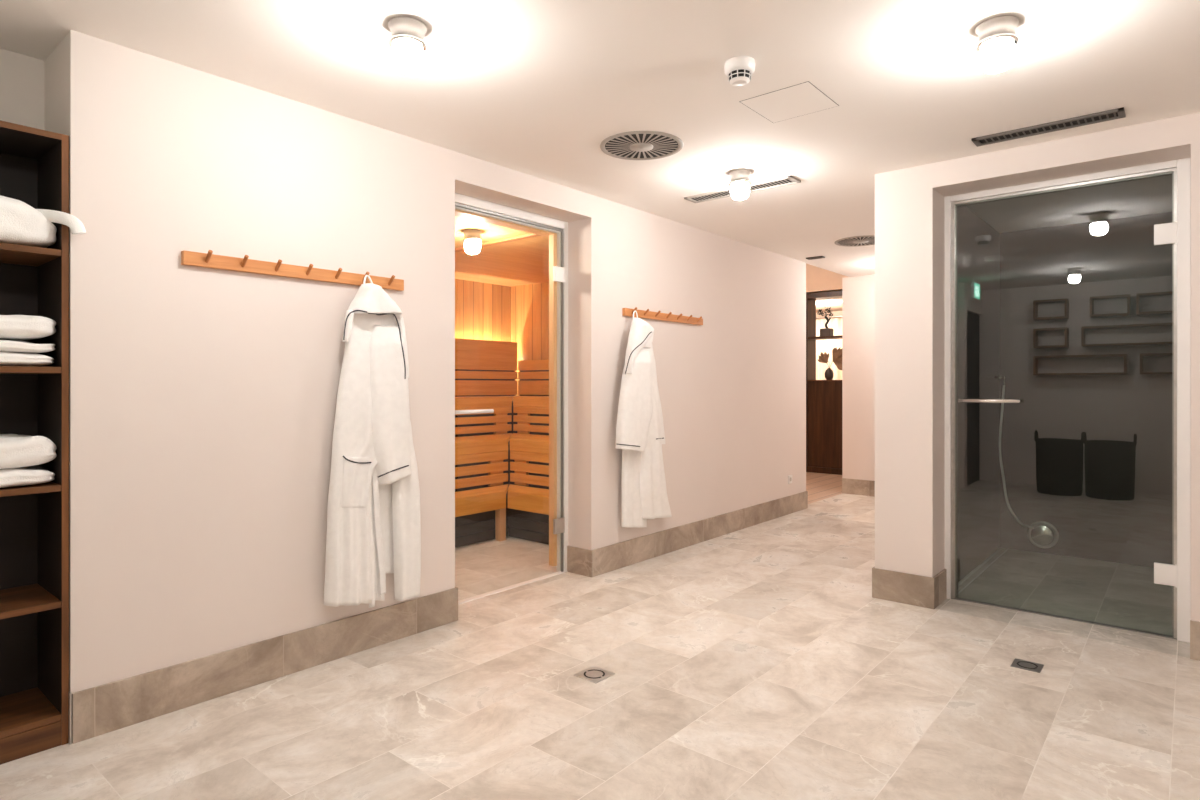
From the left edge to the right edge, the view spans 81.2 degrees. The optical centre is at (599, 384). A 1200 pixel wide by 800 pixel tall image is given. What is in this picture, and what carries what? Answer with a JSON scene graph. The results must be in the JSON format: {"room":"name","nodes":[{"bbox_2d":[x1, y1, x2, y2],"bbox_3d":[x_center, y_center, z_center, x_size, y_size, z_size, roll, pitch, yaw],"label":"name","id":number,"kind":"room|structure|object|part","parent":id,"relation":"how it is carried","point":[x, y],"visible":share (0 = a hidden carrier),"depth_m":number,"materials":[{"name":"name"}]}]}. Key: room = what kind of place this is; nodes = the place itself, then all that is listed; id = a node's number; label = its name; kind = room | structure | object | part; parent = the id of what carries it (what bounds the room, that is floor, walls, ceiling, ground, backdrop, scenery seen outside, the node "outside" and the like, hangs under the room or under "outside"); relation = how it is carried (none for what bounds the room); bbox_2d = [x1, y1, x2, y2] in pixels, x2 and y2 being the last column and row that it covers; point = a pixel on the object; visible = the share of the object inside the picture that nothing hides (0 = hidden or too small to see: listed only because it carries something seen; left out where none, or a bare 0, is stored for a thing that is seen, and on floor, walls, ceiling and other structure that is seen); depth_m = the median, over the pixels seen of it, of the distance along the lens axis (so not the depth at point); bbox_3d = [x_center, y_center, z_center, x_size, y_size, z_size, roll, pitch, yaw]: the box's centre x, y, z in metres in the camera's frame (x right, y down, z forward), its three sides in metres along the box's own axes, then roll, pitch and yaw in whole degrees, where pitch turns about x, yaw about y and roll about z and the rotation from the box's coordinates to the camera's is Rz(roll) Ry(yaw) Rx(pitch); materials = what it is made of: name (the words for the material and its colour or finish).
{"room":"spa hallway","nodes":[
{"label":"spa hallway","id":0,"kind":"room"},
{"bbox_2d":[0,48,48,130],"bbox_3d":[-2.512,0.005,2.156,0.220,2.430,1.450,0,0,40],"label":"wall","id":1,"kind":"structure","parent":0,"point":[24,80],"depth_m":2.57,"materials":[{"name":"paint"}]},
{"bbox_2d":[49,30,805,692],"bbox_3d":[0.010,0.005,4.749,0.285,2.430,5.953,0,0,40],"label":"wall","id":2,"kind":"structure","parent":0,"point":[202,401],"depth_m":2.94,"materials":[{"name":"paint"}]},
{"bbox_2d":[68,691,71,743],"bbox_3d":[-1.804,1.133,2.382,0.020,0.175,0.006,0,0,40],"label":"trim","id":3,"kind":"structure","parent":2,"relation":"attached to","point":[69,692],"depth_m":2.38,"materials":[{"name":"metal"}]},
{"bbox_2d":[72,587,457,743],"bbox_3d":[-1.350,1.135,3.076,0.227,0.170,1.637,0,0,40],"label":"baseboard","id":4,"kind":"structure","parent":2,"relation":"attached to","point":[109,707],"depth_m":2.81,"materials":[{"name":"stone"}]},
{"bbox_2d":[181,250,403,290],"bbox_3d":[-1.246,-0.485,2.991,0.065,0.062,0.964,0,0,40],"label":"peg rail","id":5,"kind":"object","parent":2,"relation":"attached to","point":[206,260],"visible":0.96,"depth_m":2.91,"materials":[{"name":"brown wood"}]},
{"bbox_2d":[324,275,420,607],"bbox_3d":[-1.009,0.256,3.191,0.142,1.517,0.489,0,0,40],"label":"bathrobe","id":6,"kind":"object","parent":5,"relation":"hanging from","point":[374,527],"visible":1,"depth_m":3.15,"materials":[{"name":"white fabric"}]},
{"bbox_2d":[343,310,353,341],"bbox_3d":[-1.100,-0.260,3.070,0.035,0.144,0.043,0,0,40],"label":"piping","id":7,"kind":"object","parent":6,"relation":"attached to","point":[348,333],"depth_m":3.06,"materials":[{"name":"black fabric"}]},
{"bbox_3d":[-1.041,0.319,3.165,0.063,1.338,0.408,0,0,40],"label":"panel","id":8,"kind":"part","parent":6,"relation":"part of","materials":[{"name":"white fabric"}]},
{"bbox_2d":[343,283,405,378],"bbox_3d":[-1.009,-0.243,3.155,0.095,0.432,0.296,0,0,40],"label":"hood","id":9,"kind":"object","parent":6,"relation":"attached to","point":[374,335],"depth_m":3.14,"materials":[{"name":"white fabric"}]},
{"bbox_3d":[-1.046,0.345,3.235,0.029,1.120,0.382,0,0,40],"label":"panel","id":10,"kind":"part","parent":6,"relation":"part of","materials":[{"name":"white fabric"}]},
{"bbox_2d":[393,314,408,377],"bbox_3d":[-0.929,-0.193,3.276,0.040,0.319,0.071,0,0,40],"label":"piping","id":11,"kind":"object","parent":6,"relation":"attached to","point":[401,351],"depth_m":3.24,"materials":[{"name":"black fabric"}]},
{"bbox_3d":[-0.914,0.542,3.329,0.049,0.944,0.156,0,0,40],"label":"panel","id":12,"kind":"part","parent":6,"relation":"part of","materials":[{"name":"white fabric"}]},
{"bbox_2d":[455,193,567,571],"bbox_3d":[-0.596,0.077,4.202,0.186,2.285,1.080,0,0,40],"label":"door","id":13,"kind":"structure","parent":2,"relation":"in","point":[467,207],"depth_m":4.55,"materials":[{"name":"silver glass"}]},
{"bbox_3d":[-0.721,0.150,3.954,0.057,0.022,0.270,0,0,40],"label":"handle","id":14,"kind":"part","parent":13,"relation":"part of","materials":[{"name":"white paint"}]},
{"bbox_2d":[622,307,702,324],"bbox_3d":[0.490,-0.495,5.046,0.065,0.062,0.980,0,0,40],"label":"peg rail","id":15,"kind":"object","parent":2,"relation":"attached to","point":[647,314],"visible":1,"depth_m":5.01,"materials":[{"name":"brown wood"}]},
{"bbox_2d":[616,310,671,527],"bbox_3d":[0.319,0.241,4.753,0.130,1.478,0.643,0,0,40],"label":"bathrobe","id":16,"kind":"object","parent":15,"relation":"hanging from","point":[640,435],"visible":1,"depth_m":4.67,"materials":[{"name":"white fabric"}]},
{"bbox_3d":[0.243,0.639,4.718,0.038,0.682,0.266,0,0,40],"label":"panel","id":17,"kind":"part","parent":16,"relation":"part of","materials":[{"name":"white fabric"}]},
{"bbox_2d":[624,318,653,373],"bbox_3d":[0.282,-0.259,4.684,0.101,0.378,0.354,0,0,40],"label":"hood","id":18,"kind":"object","parent":16,"relation":"attached to","point":[639,358],"depth_m":4.61,"materials":[{"name":"white fabric"}]},
{"bbox_3d":[0.353,0.312,4.805,0.074,1.249,0.520,0,0,40],"label":"panel","id":19,"kind":"part","parent":16,"relation":"part of","materials":[{"name":"white fabric"}]},
{"bbox_2d":[567,491,807,576],"bbox_3d":[0.888,1.135,5.779,0.297,0.170,3.269,0,0,40],"label":"baseboard","id":20,"kind":"structure","parent":2,"relation":"attached to","point":[585,562],"depth_m":5.14,"materials":[{"name":"stone"}]},
{"bbox_2d":[788,475,791,483],"bbox_3d":[1.806,0.895,6.644,0.011,0.080,0.080,0,0,40],"label":"wall socket","id":21,"kind":"object","parent":2,"relation":"attached to","point":[789,476],"visible":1,"depth_m":6.62,"materials":[{"name":"white paint"}]},
{"bbox_2d":[455,279,510,396],"bbox_3d":[-2.200,0.095,5.918,0.100,2.250,4.000,0,0,40],"label":"wall","id":22,"kind":"structure","parent":0,"point":[482,310],"depth_m":7.04,"materials":[{"name":"brown wood"}]},
{"bbox_2d":[455,216,548,286],"bbox_3d":[-1.360,-1.065,5.208,2.400,0.070,4.000,0,0,40],"label":"ceiling","id":23,"kind":"structure","parent":0,"point":[524,261],"depth_m":5.70,"materials":[{"name":"brown wood"}]},
{"bbox_2d":[463,229,481,254],"bbox_3d":[-0.855,-0.953,4.690,0.128,0.155,0.128,0,0,40],"label":"ceiling light","id":24,"kind":"object","parent":23,"relation":"attached to","point":[472,239],"visible":1,"depth_m":4.64,"materials":[{"name":"white glass"}]},
{"bbox_3d":[-0.855,-0.919,4.690,0.108,0.089,0.108,0,0,40],"label":"lamp shade","id":25,"kind":"part","parent":24,"relation":"part of","materials":[{"name":"white glass"}]},
{"bbox_2d":[455,233,540,251],"bbox_3d":[-1.144,-1.021,5.346,2.230,0.018,0.050,0,0,40],"label":"batten","id":26,"kind":"object","parent":23,"relation":"attached to","point":[530,235],"visible":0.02,"depth_m":4.94,"materials":[{"name":"brown wood"}]},
{"bbox_2d":[455,401,548,536],"bbox_3d":[-1.302,0.695,5.159,2.230,1.050,3.780,0,0,40],"label":"wall","id":27,"kind":"structure","parent":0,"point":[508,460],"depth_m":5.95,"materials":[{"name":"brown wood"}]},
{"bbox_2d":[511,282,548,400],"bbox_3d":[-1.302,0.095,5.159,2.250,2.250,4.000,0,0,40],"label":"wall","id":28,"kind":"structure","parent":0,"point":[530,302],"depth_m":7.15,"materials":[{"name":"brown wood"}]},
{"bbox_2d":[518,360,548,395],"bbox_3d":[-0.061,-0.070,6.556,2.016,0.360,0.036,0,0,40],"label":"backrest","id":29,"kind":"object","parent":28,"relation":"attached to","point":[533,375],"visible":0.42,"depth_m":7.05,"materials":[{"name":"brown wood"}]},
{"bbox_2d":[0,472,1199,799],"bbox_3d":[0.942,1.270,6.111,9.550,0.101,13.450,0,0,40],"label":"floor","id":30,"kind":"structure","parent":0,"point":[761,661],"depth_m":2.72,"materials":[{"name":"tile"}]},
{"bbox_2d":[0,120,68,764],"bbox_3d":[-2.272,0.185,2.106,0.346,2.070,1.024,0,0,40],"label":"shelving unit","id":31,"kind":"object","parent":30,"relation":"on","point":[34,162],"visible":0.92,"depth_m":2.48,"materials":[{"name":"brown wood"}]},
{"bbox_3d":[-2.400,0.145,2.214,0.012,1.950,0.984,0,0,40],"label":"panel","id":32,"kind":"part","parent":31,"relation":"part of","materials":[{"name":"brown wood"}]},
{"bbox_2d":[0,351,53,365],"bbox_3d":[-2.112,-0.087,2.261,0.297,0.050,0.525,0,0,40],"label":"folded towel","id":33,"kind":"object","parent":31,"relation":"on","point":[6,358],"visible":0.84,"depth_m":2.31,"materials":[{"name":"white fabric"}]},
{"bbox_2d":[0,340,54,352],"bbox_3d":[-2.111,-0.136,2.257,0.302,0.058,0.539,0,0,40],"label":"folded towel","id":34,"kind":"object","parent":33,"relation":"on","point":[20,346],"visible":0.82,"depth_m":2.30,"materials":[{"name":"white fabric"}]},
{"bbox_2d":[0,315,55,339],"bbox_3d":[-2.115,-0.200,2.255,0.304,0.091,0.551,0,0,40],"label":"folded towel","id":35,"kind":"object","parent":34,"relation":"on","point":[12,327],"visible":0.94,"depth_m":2.31,"materials":[{"name":"white fabric"}]},
{"bbox_2d":[0,465,54,487],"bbox_3d":[-2.115,0.301,2.259,0.299,0.074,0.537,0,0,40],"label":"folded towel","id":36,"kind":"object","parent":31,"relation":"on","point":[35,474],"visible":0.84,"depth_m":2.31,"materials":[{"name":"white fabric"}]},
{"bbox_2d":[0,434,56,468],"bbox_3d":[-2.114,0.216,2.254,0.304,0.123,0.551,0,0,40],"label":"folded towel","id":37,"kind":"object","parent":36,"relation":"on","point":[16,451],"visible":1,"depth_m":2.31,"materials":[{"name":"white fabric"}]},
{"bbox_3d":[-2.273,-0.840,2.107,0.343,0.020,0.984,0,0,40],"label":"panel","id":38,"kind":"part","parent":31,"relation":"part of","materials":[{"name":"brown wood"}]},
{"bbox_3d":[-2.269,1.127,2.103,0.331,0.021,0.984,0,0,40],"label":"shelf","id":39,"kind":"part","parent":31,"relation":"part of","materials":[{"name":"brown wood"}]},
{"bbox_3d":[-2.269,0.744,2.103,0.331,0.021,0.984,0,0,40],"label":"shelf","id":40,"kind":"part","parent":31,"relation":"part of","materials":[{"name":"brown wood"}]},
{"bbox_3d":[-2.269,0.349,2.103,0.331,0.021,0.984,0,0,40],"label":"shelf","id":41,"kind":"part","parent":31,"relation":"part of","materials":[{"name":"brown wood"}]},
{"bbox_3d":[-2.269,-0.051,2.103,0.331,0.021,0.984,0,0,40],"label":"shelf","id":42,"kind":"part","parent":31,"relation":"part of","materials":[{"name":"brown wood"}]},
{"bbox_3d":[-2.269,-0.448,2.103,0.331,0.021,0.984,0,0,40],"label":"shelf","id":43,"kind":"part","parent":31,"relation":"part of","materials":[{"name":"brown wood"}]},
{"bbox_2d":[0,195,85,247],"bbox_3d":[-2.086,-0.565,2.232,0.336,0.212,0.668,0,0,40],"label":"towel","id":44,"kind":"object","parent":31,"relation":"on","point":[21,223],"visible":0.83,"depth_m":2.31,"materials":[{"name":"white fabric"}]},
{"bbox_3d":[-1.949,0.185,2.490,0.343,2.070,0.020,0,0,40],"label":"panel","id":45,"kind":"part","parent":31,"relation":"part of","materials":[{"name":"brown wood"}]},
{"bbox_2d":[455,396,512,547],"bbox_3d":[-1.600,0.665,5.379,1.188,1.110,3.652,0,0,40],"label":"bench","id":46,"kind":"object","parent":30,"relation":"on","point":[480,459],"visible":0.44,"depth_m":5.61,"materials":[{"name":"brown wood"}]},
{"bbox_2d":[455,338,516,396],"bbox_3d":[-2.056,-0.165,5.794,0.040,0.550,3.696,0,0,40],"label":"backrest","id":47,"kind":"object","parent":46,"relation":"attached to","point":[482,367],"visible":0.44,"depth_m":6.87,"materials":[{"name":"brown wood"}]},
{"bbox_3d":[-0.781,1.093,5.498,0.060,0.255,0.060,0,0,40],"label":"leg","id":48,"kind":"part","parent":46,"relation":"part of","materials":[{"name":"brown wood"}]},
{"bbox_2d":[458,571,567,604],"bbox_3d":[-0.567,1.220,4.178,0.040,0.009,1.080,0,0,40],"label":"threshold","id":49,"kind":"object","parent":30,"relation":"on","point":[555,573],"depth_m":4.20,"materials":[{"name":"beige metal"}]},
{"bbox_2d":[508,396,548,544],"bbox_3d":[-0.481,0.665,6.055,2.012,1.110,1.188,0,0,40],"label":"bench","id":50,"kind":"object","parent":30,"relation":"on","point":[529,451],"visible":0.46,"depth_m":5.68,"materials":[{"name":"brown wood"}]},
{"bbox_2d":[574,666,614,683],"bbox_3d":[-0.024,1.218,2.946,0.125,0.004,0.125,0,0,40],"label":"floor drain","id":51,"kind":"object","parent":30,"relation":"on","point":[593,674],"visible":1,"depth_m":2.94,"materials":[{"name":"metal"}]},
{"bbox_2d":[806,291,841,474],"bbox_3d":[3.377,-0.030,9.597,1.170,2.500,0.300,0,0,40],"label":"display shelf","id":52,"kind":"object","parent":30,"relation":"on","point":[823,397],"visible":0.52,"depth_m":9.70,"materials":[{"name":"brown wood"}]},
{"bbox_3d":[2.965,-0.030,9.946,0.090,2.500,0.300,0,0,40],"label":"post","id":53,"kind":"part","parent":52,"relation":"part of","materials":[{"name":"brown wood"}]},
{"bbox_3d":[3.377,-1.245,9.597,0.990,0.070,0.300,0,0,40],"label":"rail","id":54,"kind":"part","parent":52,"relation":"part of","materials":[{"name":"brown wood"}]},
{"bbox_2d":[808,335,841,339],"bbox_3d":[3.380,-0.660,9.601,0.990,0.030,0.270,0,0,40],"label":"shelf","id":55,"kind":"object","parent":52,"relation":"attached to","point":[810,337],"depth_m":9.71,"materials":[{"name":"brown wood"}]},
{"bbox_3d":[3.380,0.542,9.601,0.990,1.195,0.270,0,0,40],"label":"panel","id":56,"kind":"part","parent":52,"relation":"part of","materials":[{"name":"brown wood"}]},
{"bbox_2d":[817,307,833,335],"bbox_3d":[3.138,-0.873,9.756,0.234,0.437,0.148,0,0,40],"label":"potted plant","id":57,"kind":"object","parent":52,"relation":"on","point":[826,331],"visible":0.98,"depth_m":9.71,"materials":[{"name":"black plant"}]},
{"bbox_3d":[3.155,-0.720,9.745,0.150,0.130,0.140,0,0,40],"label":"pot","id":58,"kind":"part","parent":57,"relation":"part of","materials":[{"name":"grey stone"}]},
{"bbox_2d":[817,347,841,379],"bbox_3d":[3.231,-0.298,9.681,0.463,0.456,0.120,0,0,40],"label":"vase","id":59,"kind":"object","parent":52,"relation":"on","point":[836,353],"visible":0.94,"depth_m":9.67,"materials":[{"name":"brown ceramic"}]},
{"bbox_2d":[958,548,1007,593],"bbox_3d":[2.539,1.218,4.649,0.047,0.004,1.480,0,0,40],"label":"drain","id":60,"kind":"object","parent":30,"relation":"on","point":[1001,548],"visible":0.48,"depth_m":4.59,"materials":[{"name":"grey metal"}]},
{"bbox_2d":[1011,658,1043,672],"bbox_3d":[1.856,1.218,3.040,0.110,0.004,0.110,0,0,40],"label":"floor drain","id":61,"kind":"object","parent":30,"relation":"on","point":[1017,663],"visible":1,"depth_m":3.04,"materials":[{"name":"grey metal"}]},
{"bbox_2d":[0,0,1199,276],"bbox_3d":[1.400,-1.270,3.105,4.970,0.120,9.450,0,0,40],"label":"ceiling","id":62,"kind":"structure","parent":0,"point":[535,88],"depth_m":2.75,"materials":[{"name":"paint"}]},
{"bbox_2d":[388,16,426,73],"bbox_3d":[-0.649,-1.133,2.362,0.128,0.155,0.128,0,0,40],"label":"ceiling light","id":63,"kind":"object","parent":62,"relation":"attached to","point":[407,44],"visible":1,"depth_m":2.32,"materials":[{"name":"white glass"}]},
{"bbox_3d":[-0.649,-1.099,2.362,0.108,0.089,0.108,0,0,40],"label":"lamp shade","id":64,"kind":"part","parent":63,"relation":"part of","materials":[{"name":"white glass"}]},
{"bbox_2d":[600,131,682,159],"bbox_3d":[0.210,-1.203,3.541,0.420,0.014,0.420,0,0,40],"label":"ceiling vent","id":65,"kind":"object","parent":62,"relation":"in","point":[632,145],"visible":1,"depth_m":3.52,"materials":[{"name":"beige metal"}]},
{"bbox_2d":[724,56,754,85],"bbox_3d":[0.524,-1.170,2.627,0.114,0.080,0.114,0,0,40],"label":"smoke detector","id":66,"kind":"object","parent":62,"relation":"attached to","point":[739,70],"visible":1,"depth_m":2.59,"materials":[{"name":"white paint"}]},
{"bbox_2d":[728,169,750,199],"bbox_3d":[0.797,-1.133,3.987,0.128,0.155,0.128,0,0,40],"label":"ceiling light","id":67,"kind":"object","parent":62,"relation":"attached to","point":[739,183],"visible":1,"depth_m":3.94,"materials":[{"name":"white glass"}]},
{"bbox_3d":[0.797,-1.099,3.987,0.108,0.089,0.108,0,0,40],"label":"lamp shade","id":68,"kind":"part","parent":67,"relation":"part of","materials":[{"name":"white glass"}]},
{"bbox_2d":[684,176,800,202],"bbox_3d":[0.866,-1.204,4.329,0.735,0.012,0.135,0,0,40],"label":"ceiling vent","id":69,"kind":"object","parent":62,"relation":"in","point":[788,180],"visible":0.88,"depth_m":4.29,"materials":[{"name":"beige metal"}]},
{"bbox_2d":[739,81,838,122],"bbox_3d":[0.815,-1.210,3.010,0.310,0.002,0.320,0,0,40],"label":"access hatch","id":70,"kind":"object","parent":62,"relation":"attached to","point":[804,98],"visible":1,"depth_m":3.00,"materials":[{"name":"paint"}]},
{"bbox_2d":[806,256,824,259],"bbox_3d":[2.041,-1.204,6.629,0.160,0.012,0.070,0,0,40],"label":"ceiling vent","id":71,"kind":"object","parent":62,"relation":"in","point":[816,257],"visible":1,"depth_m":6.62,"materials":[{"name":"metal"}]},
{"bbox_2d":[834,235,874,246],"bbox_3d":[2.189,-1.203,5.875,0.420,0.014,0.420,0,0,40],"label":"ceiling vent","id":72,"kind":"object","parent":62,"relation":"in","point":[854,241],"visible":0.8,"depth_m":5.88,"materials":[{"name":"beige metal"}]},
{"bbox_2d":[975,15,1018,72],"bbox_3d":[1.335,-1.133,2.354,0.128,0.155,0.128,0,0,40],"label":"ceiling light","id":73,"kind":"object","parent":62,"relation":"attached to","point":[998,38],"visible":1,"depth_m":2.31,"materials":[{"name":"white glass"}]},
{"bbox_3d":[1.335,-1.099,2.354,0.108,0.089,0.108,0,0,40],"label":"lamp shade","id":74,"kind":"part","parent":73,"relation":"part of","materials":[{"name":"white glass"}]},
{"bbox_2d":[971,107,1125,146],"bbox_3d":[2.088,-1.204,3.284,0.600,0.012,0.115,0,0,40],"label":"ceiling vent","id":75,"kind":"object","parent":62,"relation":"in","point":[1118,113],"visible":1,"depth_m":3.27,"materials":[{"name":"metal"}]},
{"bbox_2d":[808,291,841,311],"bbox_3d":[1.780,-1.555,10.573,5.070,0.550,5.550,0,0,40],"label":"ceiling","id":76,"kind":"structure","parent":0,"point":[820,304],"depth_m":11.27,"materials":[{"name":"paint"}]},
{"bbox_2d":[806,264,847,319],"bbox_3d":[1.808,-0.255,10.583,5.100,2.950,5.600,0,0,40],"label":"wall","id":77,"kind":"structure","parent":0,"point":[818,279],"depth_m":9.70,"materials":[{"name":"paint"}]},
{"bbox_2d":[816,315,841,379],"bbox_3d":[3.902,0.013,11.822,3.300,2.354,0.197,0,0,40],"label":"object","id":78,"kind":"structure","parent":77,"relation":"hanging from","point":[827,345],"depth_m":11.82,"materials":[{"name":"paint"}]},
{"bbox_3d":[3.903,-1.150,11.823,3.300,0.028,0.028,0,0,40],"label":"rail","id":79,"kind":"part","parent":78,"relation":"part of","materials":[{"name":"metal"}]},
{"bbox_2d":[842,275,874,480],"bbox_3d":[4.782,-0.255,8.920,1.810,2.950,4.200,0,0,40],"label":"wall","id":80,"kind":"structure","parent":0,"point":[858,292],"depth_m":7.78,"materials":[{"name":"paint"}]},
{"bbox_2d":[842,478,874,495],"bbox_3d":[3.346,1.135,7.377,1.608,0.170,0.012,0,0,40],"label":"baseboard","id":81,"kind":"structure","parent":80,"relation":"attached to","point":[849,486],"depth_m":7.77,"materials":[{"name":"stone"}]},
{"bbox_2d":[875,112,1199,621],"bbox_3d":[3.898,0.005,4.489,2.940,2.430,3.710,0,0,40],"label":"wall","id":82,"kind":"structure","parent":0,"point":[909,202],"depth_m":3.86,"materials":[{"name":"paint"}]},
{"bbox_2d":[872,566,946,608],"bbox_3d":[2.890,1.135,5.333,0.334,0.170,3.722,0,0,40],"label":"baseboard","id":83,"kind":"structure","parent":82,"relation":"attached to","point":[900,587],"depth_m":3.91,"materials":[{"name":"stone"}]},
{"bbox_2d":[953,597,1175,638],"bbox_3d":[2.401,1.219,3.680,1.077,0.010,0.030,0,0,40],"label":"trim","id":84,"kind":"structure","parent":82,"relation":"attached to","point":[957,598],"depth_m":3.64,"materials":[{"name":"grey metal"}]},
{"bbox_2d":[945,158,1190,642],"bbox_3d":[2.392,0.071,3.670,1.077,2.297,0.106,0,0,40],"label":"door","id":85,"kind":"structure","parent":82,"relation":"in","point":[1177,233],"depth_m":3.38,"materials":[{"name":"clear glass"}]},
{"bbox_3d":[2.142,0.087,3.852,0.300,0.022,0.062,0,0,40],"label":"handle","id":86,"kind":"part","parent":85,"relation":"part of","materials":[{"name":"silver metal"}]},
{"bbox_2d":[1190,620,1199,660],"bbox_3d":[3.169,1.135,2.669,1.405,0.170,0.012,0,0,40],"label":"baseboard","id":87,"kind":"structure","parent":82,"relation":"attached to","point":[1194,625],"depth_m":3.11,"materials":[{"name":"stone"}]},
{"bbox_2d":[958,206,1171,581],"bbox_3d":[2.994,0.040,4.317,1.400,2.360,1.740,0,0,40],"label":"wall","id":88,"kind":"structure","parent":0,"point":[1076,319],"depth_m":4.86,"materials":[{"name":"tile"}]},
{"bbox_2d":[986,375,1005,384],"bbox_3d":[2.835,-0.036,4.997,0.080,0.072,0.294,0,0,40],"label":"holder","id":89,"kind":"object","parent":88,"relation":"attached to","point":[997,377],"visible":1,"depth_m":5.08,"materials":[{"name":"silver metal"}]},
{"bbox_2d":[986,375,1005,379],"bbox_3d":[2.811,-0.053,4.969,0.080,0.037,0.220,0,0,40],"label":"faucet","id":90,"kind":"object","parent":89,"relation":"attached to","point":[986,375],"depth_m":4.89,"materials":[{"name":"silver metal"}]},
{"bbox_2d":[999,385,1032,527],"bbox_3d":[3.019,0.514,5.093,0.268,1.058,0.036,0,0,-11],"label":"shower hose","id":91,"kind":"object","parent":89,"relation":"hanging from","point":[1003,388],"visible":0.99,"depth_m":5.07,"materials":[{"name":"silver metal"}]},
{"bbox_2d":[1027,521,1058,547],"bbox_3d":[3.200,1.085,5.062,0.196,0.196,0.036,0,0,40],"label":"outlet","id":92,"kind":"object","parent":88,"relation":"attached to","point":[1043,534],"visible":1,"depth_m":5.05,"materials":[{"name":"metal"}]},
{"bbox_2d":[966,175,1171,232],"bbox_3d":[2.965,-1.170,4.283,1.400,0.060,1.630,0,0,40],"label":"ceiling","id":93,"kind":"structure","parent":0,"point":[1149,196],"depth_m":4.45,"materials":[{"name":"paint"}]}
]}

